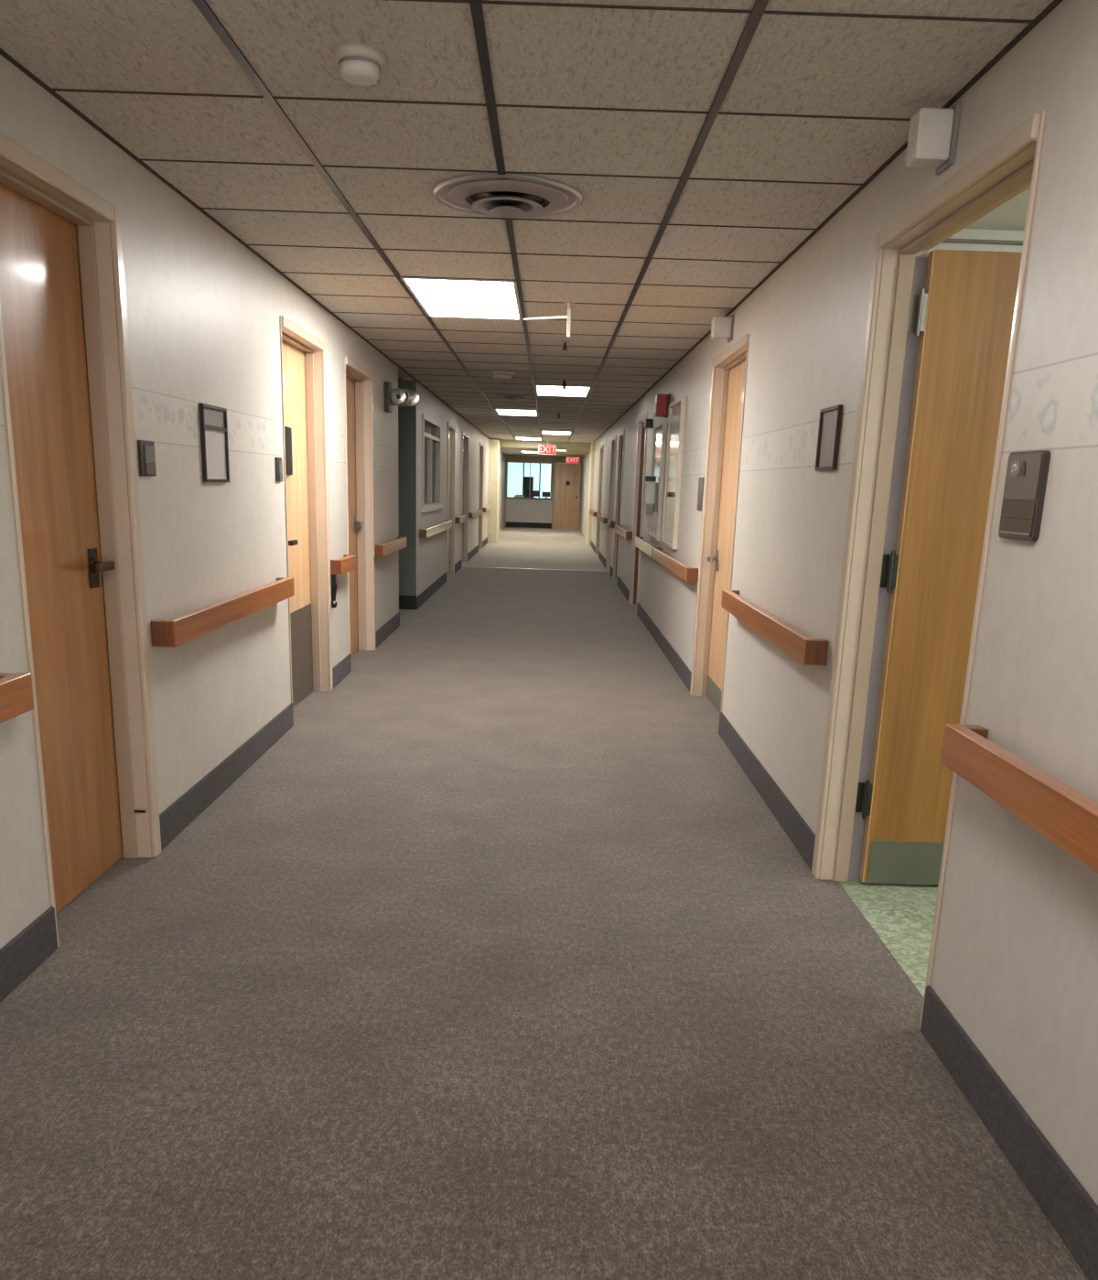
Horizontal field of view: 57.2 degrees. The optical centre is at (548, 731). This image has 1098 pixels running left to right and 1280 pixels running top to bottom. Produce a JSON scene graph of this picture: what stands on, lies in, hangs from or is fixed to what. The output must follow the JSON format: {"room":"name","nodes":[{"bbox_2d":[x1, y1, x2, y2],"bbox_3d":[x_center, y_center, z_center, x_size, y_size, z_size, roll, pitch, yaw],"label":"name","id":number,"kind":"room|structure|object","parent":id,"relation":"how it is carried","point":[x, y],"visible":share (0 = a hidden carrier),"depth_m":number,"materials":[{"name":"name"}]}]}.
{"room":"hospital interior","nodes":[
{"label":"hospital interior","id":0,"kind":"room"},
{"bbox_2d":[0,54,505,949],"bbox_3d":[-1.483,-3.185,13.541,0.140,2.416,38.820,2,14,0],"label":"wall","id":1,"kind":"structure","parent":0,"point":[204,310],"depth_m":4.07,"materials":[{"name":"paint"}]},
{"bbox_2d":[0,672,33,723],"bbox_3d":[-1.382,0.341,0.786,0.086,0.096,3.765,2,14,0],"label":"handrail","id":2,"kind":"object","parent":1,"relation":"attached to","point":[16,689],"visible":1,"depth_m":2.53,"materials":[{"name":"brown wood"}]},
{"bbox_2d":[0,131,161,946],"bbox_3d":[-1.479,-0.517,3.079,0.162,2.177,0.800,2,14,0],"label":"door","id":3,"kind":"structure","parent":1,"relation":"in","point":[65,367],"depth_m":3.20,"materials":[{"name":"brown wood"}]},
{"bbox_2d":[137,440,156,476],"bbox_3d":[-1.398,-0.953,3.507,0.015,0.120,0.123,2,14,0],"label":"room sign","id":4,"kind":"object","parent":1,"relation":"attached to","point":[146,454],"visible":1,"depth_m":3.49,"materials":[{"name":"plastic"}]},
{"bbox_2d":[198,402,229,482],"bbox_3d":[-1.395,-1.202,4.211,0.016,0.306,0.308,2,14,0],"label":"framed notice","id":5,"kind":"object","parent":1,"relation":"attached to","point":[213,422],"visible":1,"depth_m":4.20,"materials":[{"name":"black plastic"}]},
{"bbox_2d":[150,577,294,647],"bbox_3d":[-1.382,-0.558,4.452,0.086,0.096,1.746,2,14,0],"label":"handrail","id":6,"kind":"object","parent":1,"relation":"attached to","point":[177,630],"visible":1,"depth_m":4.07,"materials":[{"name":"brown wood"}]},
{"bbox_2d":[0,537,487,1002],"bbox_3d":[-1.442,-0.985,9.282,0.013,0.135,29.500,2,14,0],"label":"baseboard","id":7,"kind":"structure","parent":1,"relation":"attached to","point":[23,954],"depth_m":4.10,"materials":[{"name":"rubber"}]},
{"bbox_2d":[274,457,282,481],"bbox_3d":[-1.399,-1.361,5.221,0.015,0.120,0.100,2,14,0],"label":"room sign","id":8,"kind":"object","parent":1,"relation":"attached to","point":[278,460],"visible":1,"depth_m":5.20,"materials":[{"name":"plastic"}]},
{"bbox_2d":[279,315,333,707],"bbox_3d":[-1.479,-1.208,5.918,0.162,2.167,1.033,2,14,0],"label":"door","id":9,"kind":"structure","parent":1,"relation":"in","point":[303,360],"depth_m":6.21,"materials":[{"name":"beige wood"}]},
{"bbox_2d":[284,426,292,474],"bbox_3d":[-1.494,-1.611,5.778,0.012,0.265,0.130,2,14,0],"label":"door sign","id":10,"kind":"object","parent":9,"relation":"attached to","point":[287,430],"visible":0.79,"depth_m":5.76,"materials":[{"name":"black plastic"}]},
{"bbox_2d":[330,574,337,608],"bbox_3d":[-1.412,-0.921,6.595,0.053,0.222,0.080,2,14,0],"label":"holder","id":11,"kind":"object","parent":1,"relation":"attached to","point":[333,586],"visible":0.83,"depth_m":6.58,"materials":[{"name":"black plastic"}]},
{"bbox_2d":[330,554,356,575],"bbox_3d":[-1.382,-1.125,6.763,0.086,0.096,0.526,2,14,0],"label":"handrail","id":12,"kind":"object","parent":1,"relation":"attached to","point":[340,566],"visible":0.95,"depth_m":6.60,"materials":[{"name":"brown wood"}]},
{"bbox_2d":[344,356,376,656],"bbox_3d":[-1.487,-1.612,7.564,0.177,2.167,1.043,2,14,0],"label":"door","id":13,"kind":"structure","parent":1,"relation":"in","point":[359,381],"depth_m":7.93,"materials":[{"name":"beige wood"}]},
{"bbox_2d":[374,536,406,557],"bbox_3d":[-1.382,-1.627,8.810,0.086,0.096,1.352,2,14,0],"label":"handrail","id":14,"kind":"object","parent":1,"relation":"attached to","point":[384,549],"visible":0.98,"depth_m":8.53,"materials":[{"name":"brown wood"}]},
{"bbox_2d":[384,381,419,412],"bbox_3d":[-1.236,-2.832,8.532,0.301,0.240,0.199,2,14,0],"label":"emergency light","id":15,"kind":"object","parent":1,"relation":"attached to","point":[398,396],"visible":1,"depth_m":8.48,"materials":[{"name":"silver plastic"}]},
{"bbox_2d":[420,413,442,512],"bbox_3d":[-1.426,-3.178,11.988,0.150,1.045,1.900,2,14,0],"label":"window","id":16,"kind":"structure","parent":1,"relation":"in","point":[431,429],"depth_m":12.03,"materials":[{"name":"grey glass"}]},
{"bbox_2d":[419,519,451,537],"bbox_3d":[-1.382,-2.526,12.477,0.086,0.096,3.002,2,14,0],"label":"handrail","id":17,"kind":"object","parent":1,"relation":"attached to","point":[426,532],"visible":1,"depth_m":11.84,"materials":[{"name":"brown wood"}]},
{"bbox_2d":[446,421,455,580],"bbox_3d":[-1.477,-3.300,14.481,0.158,2.152,1.104,2,14,0],"label":"door","id":18,"kind":"structure","parent":1,"relation":"in","point":[451,429],"depth_m":14.85,"materials":[{"name":"brown wood"}]},
{"bbox_2d":[454,515,466,523],"bbox_3d":[-1.382,-3.321,15.716,0.086,0.096,1.212,2,14,0],"label":"handrail","id":19,"kind":"object","parent":1,"relation":"attached to","point":[461,519],"visible":1,"depth_m":15.29,"materials":[{"name":"brown wood"}]},
{"bbox_2d":[461,430,469,568],"bbox_3d":[-1.477,-3.884,16.860,0.158,2.152,1.204,2,14,0],"label":"door","id":20,"kind":"structure","parent":1,"relation":"in","point":[465,436],"depth_m":17.31,"materials":[{"name":"beige wood"}]},
{"bbox_2d":[467,508,482,517],"bbox_3d":[-1.382,-4.111,18.940,0.086,0.096,2.752,2,14,0],"label":"handrail","id":21,"kind":"object","parent":1,"relation":"attached to","point":[478,511],"visible":1,"depth_m":18.32,"materials":[{"name":"brown wood"}]},
{"bbox_2d":[477,441,484,551],"bbox_3d":[-1.479,-4.848,20.794,0.162,2.152,1.004,2,14,0],"label":"door","id":22,"kind":"structure","parent":1,"relation":"in","point":[480,480],"depth_m":21.13,"materials":[{"name":"beige wood"}]},
{"bbox_2d":[482,505,491,512],"bbox_3d":[-1.382,-4.957,22.388,0.086,0.096,1.952,2,14,0],"label":"handrail","id":23,"kind":"object","parent":1,"relation":"attached to","point":[489,508],"visible":1,"depth_m":21.80,"materials":[{"name":"brown wood"}]},
{"bbox_2d":[487,439,500,543],"bbox_3d":[-1.304,-5.687,23.842,0.218,2.340,1.020,2,14,0],"label":"trim","id":24,"kind":"structure","parent":1,"relation":"attached to","point":[494,445],"depth_m":23.38,"materials":[{"name":"beige paint"}]},
{"bbox_2d":[397,377,416,595],"bbox_3d":[-2.363,-2.540,10.752,1.899,2.396,0.104,2,14,0],"label":"wall","id":25,"kind":"structure","parent":0,"point":[406,414],"depth_m":10.69,"materials":[{"name":"grey paint"}]},
{"bbox_2d":[398,595,416,609],"bbox_3d":[-2.395,-1.436,10.963,1.904,0.150,0.014,2,14,0],"label":"baseboard","id":26,"kind":"structure","parent":25,"relation":"attached to","point":[405,602],"depth_m":10.96,"materials":[{"name":"black rubber"}]},
{"bbox_2d":[0,0,1053,442],"bbox_3d":[-1.120,-3.357,9.174,4.409,0.060,30.420,2,14,0],"label":"ceiling","id":27,"kind":"structure","parent":0,"point":[540,55],"depth_m":3.01,"materials":[{"name":"tile"}]},
{"bbox_2d":[333,43,385,86],"bbox_3d":[-0.464,-1.631,2.473,0.124,0.060,0.124,2,14,0],"label":"smoke detector","id":28,"kind":"object","parent":27,"relation":"attached to","point":[360,64],"visible":1,"depth_m":2.44,"materials":[{"name":"white plastic"}]},
{"bbox_2d":[400,277,522,319],"bbox_3d":[-0.463,-2.456,5.730,0.590,0.009,1.208,2,14,0],"label":"recessed light","id":29,"kind":"object","parent":27,"relation":"in","point":[445,297],"visible":1,"depth_m":5.63,"materials":[{"name":"white plastic"}]},
{"bbox_2d":[192,0,769,441],"bbox_3d":[-0.158,-3.292,9.170,1.245,0.008,30.380,2,14,0],"label":"grid","id":30,"kind":"structure","parent":27,"relation":"attached to","point":[759,6],"depth_m":2.98,"materials":[{"name":"metal"}]},
{"bbox_2d":[489,370,515,379],"bbox_3d":[-0.439,-3.336,9.427,0.240,0.060,0.240,2,14,0],"label":"smoke detector","id":31,"kind":"object","parent":27,"relation":"attached to","point":[496,374],"visible":1,"depth_m":9.35,"materials":[{"name":"white plastic"}]},
{"bbox_2d":[432,172,582,218],"bbox_3d":[-0.149,-1.907,3.640,0.539,0.058,0.539,2,14,0],"label":"ceiling vent","id":32,"kind":"object","parent":27,"relation":"in","point":[517,196],"visible":1,"depth_m":3.58,"materials":[{"name":"metal"}]},
{"bbox_2d":[494,393,529,400],"bbox_3d":[-0.429,-3.919,11.806,0.406,0.058,0.406,2,14,0],"label":"ceiling vent","id":33,"kind":"object","parent":27,"relation":"in","point":[510,396],"visible":1,"depth_m":11.72,"materials":[{"name":"metal"}]},
{"bbox_2d":[494,408,537,416],"bbox_3d":[-0.463,-4.635,14.617,0.590,0.009,1.208,2,14,0],"label":"recessed light","id":34,"kind":"object","parent":27,"relation":"in","point":[500,412],"visible":0.99,"depth_m":14.58,"materials":[{"name":"white plastic"}]},
{"bbox_2d":[515,437,541,440],"bbox_3d":[-0.463,-6.669,22.911,0.590,0.009,1.208,2,14,0],"label":"recessed light","id":35,"kind":"object","parent":27,"relation":"in","point":[517,438],"visible":0.96,"depth_m":22.86,"materials":[{"name":"white plastic"}]},
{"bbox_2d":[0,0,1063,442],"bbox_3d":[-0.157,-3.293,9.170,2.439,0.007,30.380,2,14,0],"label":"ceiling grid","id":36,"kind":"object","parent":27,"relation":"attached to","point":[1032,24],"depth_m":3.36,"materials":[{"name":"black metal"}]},
{"bbox_2d":[537,441,556,454],"bbox_3d":[-0.043,-6.698,23.729,0.420,0.316,0.058,2,14,0],"label":"exit sign","id":37,"kind":"object","parent":27,"relation":"hanging from","point":[543,449],"visible":1,"depth_m":23.72,"materials":[{"name":"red plastic"}]},
{"bbox_2d":[523,301,574,337],"bbox_3d":[-0.004,-2.420,6.012,0.060,0.185,0.644,-4,15,-24],"label":"pipe","id":38,"kind":"object","parent":27,"relation":"hanging from","point":[569,304],"visible":1,"depth_m":5.76,"materials":[{"name":"white plastic"}]},
{"bbox_2d":[541,430,571,434],"bbox_3d":[0.146,-5.924,19.953,0.590,0.009,1.208,2,14,0],"label":"recessed light","id":39,"kind":"object","parent":27,"relation":"in","point":[543,432],"visible":1,"depth_m":19.89,"materials":[{"name":"white plastic"}]},
{"bbox_2d":[534,385,591,397],"bbox_3d":[0.146,-3.745,11.066,0.590,0.009,1.208,2,14,0],"label":"recessed light","id":40,"kind":"object","parent":27,"relation":"in","point":[540,390],"visible":0.93,"depth_m":11.02,"materials":[{"name":"white plastic"}]},
{"bbox_2d":[559,378,569,388],"bbox_3d":[0.150,-3.410,9.872,0.088,0.091,0.088,2,14,0],"label":"sprinkler","id":41,"kind":"object","parent":27,"relation":"attached to","point":[564,380],"visible":1,"depth_m":9.86,"materials":[{"name":"metal"}]},
{"bbox_2d":[560,340,570,350],"bbox_3d":[0.116,-2.787,7.265,0.068,0.061,0.068,2,14,0],"label":"sprinkler","id":42,"kind":"object","parent":27,"relation":"attached to","point":[564,347],"visible":1,"depth_m":7.26,"materials":[{"name":"metal"}]},
{"bbox_2d":[504,455,581,529],"bbox_3d":[-0.196,-7.689,32.360,2.439,2.240,0.120,2,14,0],"label":"wall","id":43,"kind":"structure","parent":0,"point":[513,458],"depth_m":32.07,"materials":[{"name":"beige paint"}]},
{"bbox_2d":[505,461,553,498],"bbox_3d":[-0.611,-8.063,32.258,1.490,1.110,0.040,2,14,0],"label":"window frame","id":44,"kind":"structure","parent":43,"relation":"in","point":[507,461],"depth_m":32.17,"materials":[{"name":"silver metal"}]},
{"bbox_2d":[553,462,580,529],"bbox_3d":[0.572,-7.572,32.342,0.805,2.070,0.170,2,14,0],"label":"door","id":45,"kind":"structure","parent":43,"relation":"in","point":[566,499],"depth_m":32.34,"materials":[{"name":"brown wood"}]},
{"bbox_2d":[0,527,1089,1279],"bbox_3d":[1.371,-1.919,13.867,5.968,0.061,38.850,2,14,0],"label":"floor","id":46,"kind":"structure","parent":0,"point":[500,962],"depth_m":2.63,"materials":[{"name":"grey carpet"}]},
{"bbox_2d":[505,496,552,528],"bbox_3d":[-0.643,-7.128,32.745,1.490,0.940,0.700,2,14,0],"label":"reception desk","id":47,"kind":"object","parent":46,"relation":"on","point":[521,512],"depth_m":32.43,"materials":[{"name":"beige laminate"}]},
{"bbox_2d":[514,494,524,497],"bbox_3d":[-0.962,-7.605,32.484,0.300,0.090,0.280,2,14,0],"label":"paper tray","id":48,"kind":"object","parent":47,"relation":"on","point":[515,496],"visible":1,"depth_m":32.35,"materials":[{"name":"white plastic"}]},
{"bbox_2d":[505,496,552,499],"bbox_3d":[-0.629,-7.565,32.638,1.490,0.040,0.700,2,14,0],"label":"countertop","id":49,"kind":"structure","parent":47,"relation":"on","point":[506,497],"depth_m":32.30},
{"bbox_2d":[527,490,539,497],"bbox_3d":[-0.509,-7.730,32.751,0.400,0.235,0.140,2,14,0],"label":"computer monitor","id":50,"kind":"object","parent":47,"relation":"on","point":[531,493],"visible":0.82,"depth_m":32.70,"materials":[{"name":"black plastic"}]},
{"bbox_2d":[542,491,549,498],"bbox_3d":[-0.090,-7.708,32.778,0.260,0.205,0.140,2,14,0],"label":"computer monitor","id":51,"kind":"object","parent":47,"relation":"on","point":[544,494],"visible":1,"depth_m":32.73,"materials":[{"name":"black plastic"}]},
{"bbox_2d":[462,566,608,571],"bbox_3d":[-0.232,-2.686,16.758,2.439,0.054,0.050,2,14,0],"label":"trim","id":52,"kind":"structure","parent":46,"relation":"on","point":[462,566],"depth_m":16.73,"materials":[{"name":"metal"}]},
{"bbox_2d":[500,447,590,457],"bbox_3d":[-0.160,-7.818,28.081,2.479,0.050,8.430,2,14,0],"label":"ceiling","id":53,"kind":"structure","parent":0,"point":[508,451],"depth_m":28.16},
{"bbox_2d":[521,451,537,452],"bbox_3d":[-0.468,-7.769,27.965,0.590,0.009,1.208,2,14,0],"label":"recessed light","id":54,"kind":"object","parent":53,"relation":"in","point":[521,451],"visible":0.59,"depth_m":27.84,"materials":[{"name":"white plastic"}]},
{"bbox_2d":[565,456,579,463],"bbox_3d":[0.703,-8.100,29.954,0.400,0.240,0.058,2,14,0],"label":"exit sign","id":55,"kind":"object","parent":53,"relation":"hanging from","point":[569,459],"visible":1,"depth_m":29.93,"materials":[{"name":"red plastic"}]},
{"bbox_2d":[579,0,1097,1205],"bbox_3d":[1.095,-3.107,13.560,0.140,2.416,38.820,2,14,0],"label":"wall","id":56,"kind":"structure","parent":0,"point":[1016,961],"depth_m":2.31,"materials":[{"name":"paint"}]},
{"bbox_2d":[498,439,591,450],"bbox_3d":[-0.159,-6.851,23.999,2.439,0.176,0.120,2,14,0],"label":"trim","id":57,"kind":"structure","parent":56,"relation":"attached to","point":[529,444],"depth_m":23.94,"materials":[{"name":"beige paint"}]},
{"bbox_2d":[586,442,595,546],"bbox_3d":[0.986,-5.617,23.859,0.076,2.340,1.020,2,14,0],"label":"trim","id":58,"kind":"structure","parent":56,"relation":"attached to","point":[592,445],"depth_m":23.47,"materials":[{"name":"beige paint"}]},
{"bbox_2d":[589,508,597,516],"bbox_3d":[0.970,-4.814,22.114,0.086,0.096,2.552,2,14,0],"label":"handrail","id":59,"kind":"object","parent":56,"relation":"attached to","point":[592,512],"visible":0.93,"depth_m":21.47,"materials":[{"name":"brown wood"}]},
{"bbox_2d":[595,444,603,554],"bbox_3d":[1.082,-4.615,20.181,0.158,2.152,1.104,2,14,0],"label":"door","id":60,"kind":"structure","parent":56,"relation":"in","point":[602,446],"depth_m":20.56,"materials":[{"name":"brown wood"}]},
{"bbox_2d":[596,513,608,523],"bbox_3d":[0.970,-3.891,18.351,0.086,0.096,2.602,2,14,0],"label":"handrail","id":61,"kind":"object","parent":56,"relation":"attached to","point":[599,517],"visible":0.94,"depth_m":17.73,"materials":[{"name":"brown wood"}]},
{"bbox_2d":[605,434,616,574],"bbox_3d":[1.084,-3.692,16.418,0.162,2.152,1.054,2,14,0],"label":"door","id":62,"kind":"structure","parent":56,"relation":"in","point":[614,438],"depth_m":16.77,"materials":[{"name":"brown wood"}]},
{"bbox_2d":[607,520,614,527],"bbox_3d":[0.970,-3.218,15.607,0.086,0.096,0.552,2,14,0],"label":"handrail","id":63,"kind":"object","parent":56,"relation":"attached to","point":[610,523],"visible":0.91,"depth_m":15.35,"materials":[{"name":"brown wood"}]},
{"bbox_2d":[612,429,624,580],"bbox_3d":[1.084,-3.270,14.694,0.162,2.152,1.004,2,14,0],"label":"door","id":64,"kind":"structure","parent":56,"relation":"in","point":[621,435],"depth_m":15.02,"materials":[{"name":"brown wood"}]},
{"bbox_2d":[614,524,632,539],"bbox_3d":[0.970,-2.617,13.155,0.086,0.096,2.102,2,14,0],"label":"handrail","id":65,"kind":"object","parent":56,"relation":"attached to","point":[618,529],"visible":0.97,"depth_m":12.54,"materials":[{"name":"brown wood"}]},
{"bbox_2d":[628,411,648,613],"bbox_3d":[1.084,-2.478,11.465,0.162,2.152,1.054,2,14,0],"label":"door","id":66,"kind":"structure","parent":56,"relation":"in","point":[641,437],"depth_m":11.84,"materials":[{"name":"brown wood"}]},
{"bbox_2d":[634,536,661,557],"bbox_3d":[0.970,-1.845,10.008,0.086,0.096,1.882,2,14,0],"label":"handrail","id":67,"kind":"object","parent":56,"relation":"attached to","point":[643,545],"visible":0.71,"depth_m":9.86,"materials":[{"name":"brown wood"}]},
{"bbox_2d":[642,418,653,428],"bbox_3d":[1.013,-3.197,10.449,0.075,0.097,0.580,2,14,0],"label":"sign","id":68,"kind":"object","parent":56,"relation":"in","point":[647,423],"depth_m":10.18,"materials":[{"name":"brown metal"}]},
{"bbox_2d":[647,420,666,540],"bbox_3d":[1.015,-2.349,9.463,0.035,1.050,0.800,2,14,0],"label":"display case","id":69,"kind":"object","parent":56,"relation":"attached to","point":[660,429],"visible":0.96,"depth_m":9.29,"materials":[{"name":"glass"}]},
{"bbox_2d":[644,475,656,515],"bbox_3d":[0.951,-2.220,9.464,0.110,0.355,0.090,2,14,0],"label":"soap dispenser","id":70,"kind":"object","parent":69,"relation":"attached to","point":[650,486],"visible":1,"depth_m":9.43,"materials":[{"name":"grey plastic"}]},
{"bbox_2d":[653,393,670,418],"bbox_3d":[0.992,-2.876,8.880,0.122,0.190,0.220,2,14,0],"label":"fire alarm","id":71,"kind":"object","parent":56,"relation":"attached to","point":[661,402],"visible":0.97,"depth_m":8.79,"materials":[{"name":"red metal"}]},
{"bbox_2d":[661,396,686,549],"bbox_3d":[1.009,-2.111,8.260,0.050,1.160,0.850,2,14,0],"label":"display case","id":72,"kind":"object","parent":56,"relation":"attached to","point":[676,419],"visible":1,"depth_m":8.17,"materials":[{"name":"glass"}]},
{"bbox_2d":[652,547,698,581],"bbox_3d":[0.970,-1.332,7.915,0.086,0.096,2.292,2,14,0],"label":"handrail","id":73,"kind":"object","parent":56,"relation":"attached to","point":[684,572],"visible":0.95,"depth_m":7.38,"materials":[{"name":"brown wood"}]},
{"bbox_2d":[697,477,704,510],"bbox_3d":[1.022,-1.602,6.784,0.015,0.217,0.220,2,14,0],"label":"room sign","id":74,"kind":"object","parent":56,"relation":"attached to","point":[701,480],"visible":0.88,"depth_m":6.76,"materials":[{"name":"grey plastic"}]},
{"bbox_2d":[689,333,749,712],"bbox_3d":[1.083,-1.175,6.109,0.158,2.172,1.148,2,14,0],"label":"door","id":75,"kind":"structure","parent":56,"relation":"in","point":[729,369],"depth_m":6.45,"materials":[{"name":"beige wood"}]},
{"bbox_2d":[709,314,734,342],"bbox_3d":[1.002,-2.336,5.832,0.115,0.133,0.124,2,14,0],"label":"light","id":76,"kind":"object","parent":56,"relation":"attached to","point":[722,328],"visible":1,"depth_m":5.78,"materials":[{"name":"grey plastic"}]},
{"bbox_2d":[720,589,828,665],"bbox_3d":[0.970,-0.502,4.530,0.086,0.096,1.802,2,14,0],"label":"handrail","id":77,"kind":"object","parent":56,"relation":"attached to","point":[806,650],"visible":1,"depth_m":4.09,"materials":[{"name":"brown wood"}]},
{"bbox_2d":[814,404,842,471],"bbox_3d":[1.029,-1.079,3.710,0.016,0.223,0.250,2,14,0],"label":"framed notice","id":78,"kind":"object","parent":56,"relation":"attached to","point":[830,420],"visible":1,"depth_m":3.70,"materials":[{"name":"brown metal"}]},
{"bbox_2d":[590,540,1097,1279],"bbox_3d":[0.984,-0.911,9.301,0.013,0.135,29.500,2,14,0],"label":"baseboard","id":79,"kind":"structure","parent":56,"relation":"attached to","point":[1072,1212],"depth_m":2.25,"materials":[{"name":"rubber"}]},
{"bbox_2d":[811,109,1045,1028],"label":"door","id":80,"kind":"structure","parent":56,"relation":"in","point":[941,329],"depth_m":3.32,"materials":[{"name":"brown wood"}]},
{"bbox_2d":[905,103,961,174],"bbox_3d":[1.009,-1.564,2.659,0.100,0.140,0.109,2,14,0],"label":"light","id":81,"kind":"object","parent":56,"relation":"attached to","point":[933,132],"visible":1,"depth_m":2.62,"materials":[{"name":"grey plastic"}]},
{"bbox_2d":[940,723,1097,873],"bbox_3d":[0.970,0.444,0.675,0.086,0.096,3.500,2,14,0],"label":"handrail","id":82,"kind":"object","parent":56,"relation":"attached to","point":[1065,816],"visible":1,"depth_m":1.97,"materials":[{"name":"brown wood"}]},
{"bbox_2d":[998,450,1050,541],"bbox_3d":[1.021,-0.510,2.176,0.019,0.186,0.170,2,14,0],"label":"door sign","id":83,"kind":"object","parent":56,"relation":"attached to","point":[1027,471],"visible":1,"depth_m":2.15,"materials":[{"name":"plastic"}]},
{"bbox_2d":[927,228,1024,257],"bbox_3d":[2.830,-0.355,2.358,3.329,2.476,4.350,2,14,0],"label":"wall","id":84,"kind":"structure","parent":0,"point":[964,233],"depth_m":4.09,"materials":[{"name":"white paint"}]},
{"bbox_2d":[941,237,1022,245],"bbox_3d":[2.816,-1.953,4.088,3.229,0.010,0.030,2,14,0],"label":"trim","id":85,"kind":"structure","parent":84,"relation":"attached to","point":[951,241],"depth_m":4.07,"materials":[{"name":"grey plastic"}]},
{"bbox_2d":[964,187,1030,230],"bbox_3d":[2.818,-1.588,2.288,3.229,0.050,4.600,2,14,0],"label":"ceiling","id":86,"kind":"structure","parent":0,"point":[1011,215],"depth_m":3.90,"materials":[{"name":"white paint"}]},
{"bbox_3d":[-1.469,-8.712,35.610,3.465,2.600,0.120,2,14,0],"label":"wall","id":87,"kind":"structure","parent":0,"visible":0},
{"bbox_2d":[506,462,552,498],"bbox_3d":[-0.891,-8.931,35.530,2.005,1.400,0.090,2,14,0],"label":"window","id":88,"kind":"structure","parent":87,"relation":"in","point":[542,474],"depth_m":35.51,"materials":[{"name":"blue glass"}]},
{"bbox_3d":[-1.511,-7.034,34.348,3.465,0.060,3.370,2,14,0],"label":"floor","id":89,"kind":"structure","parent":0,"visible":0},
{"bbox_2d":[522,476,533,497],"bbox_3d":[-0.742,-8.120,35.351,0.350,1.620,0.365,2,14,0],"label":"storage cabinet","id":90,"kind":"object","parent":89,"relation":"on","point":[526,479],"visible":0.44,"depth_m":35.05,"materials":[{"name":"black paint"}]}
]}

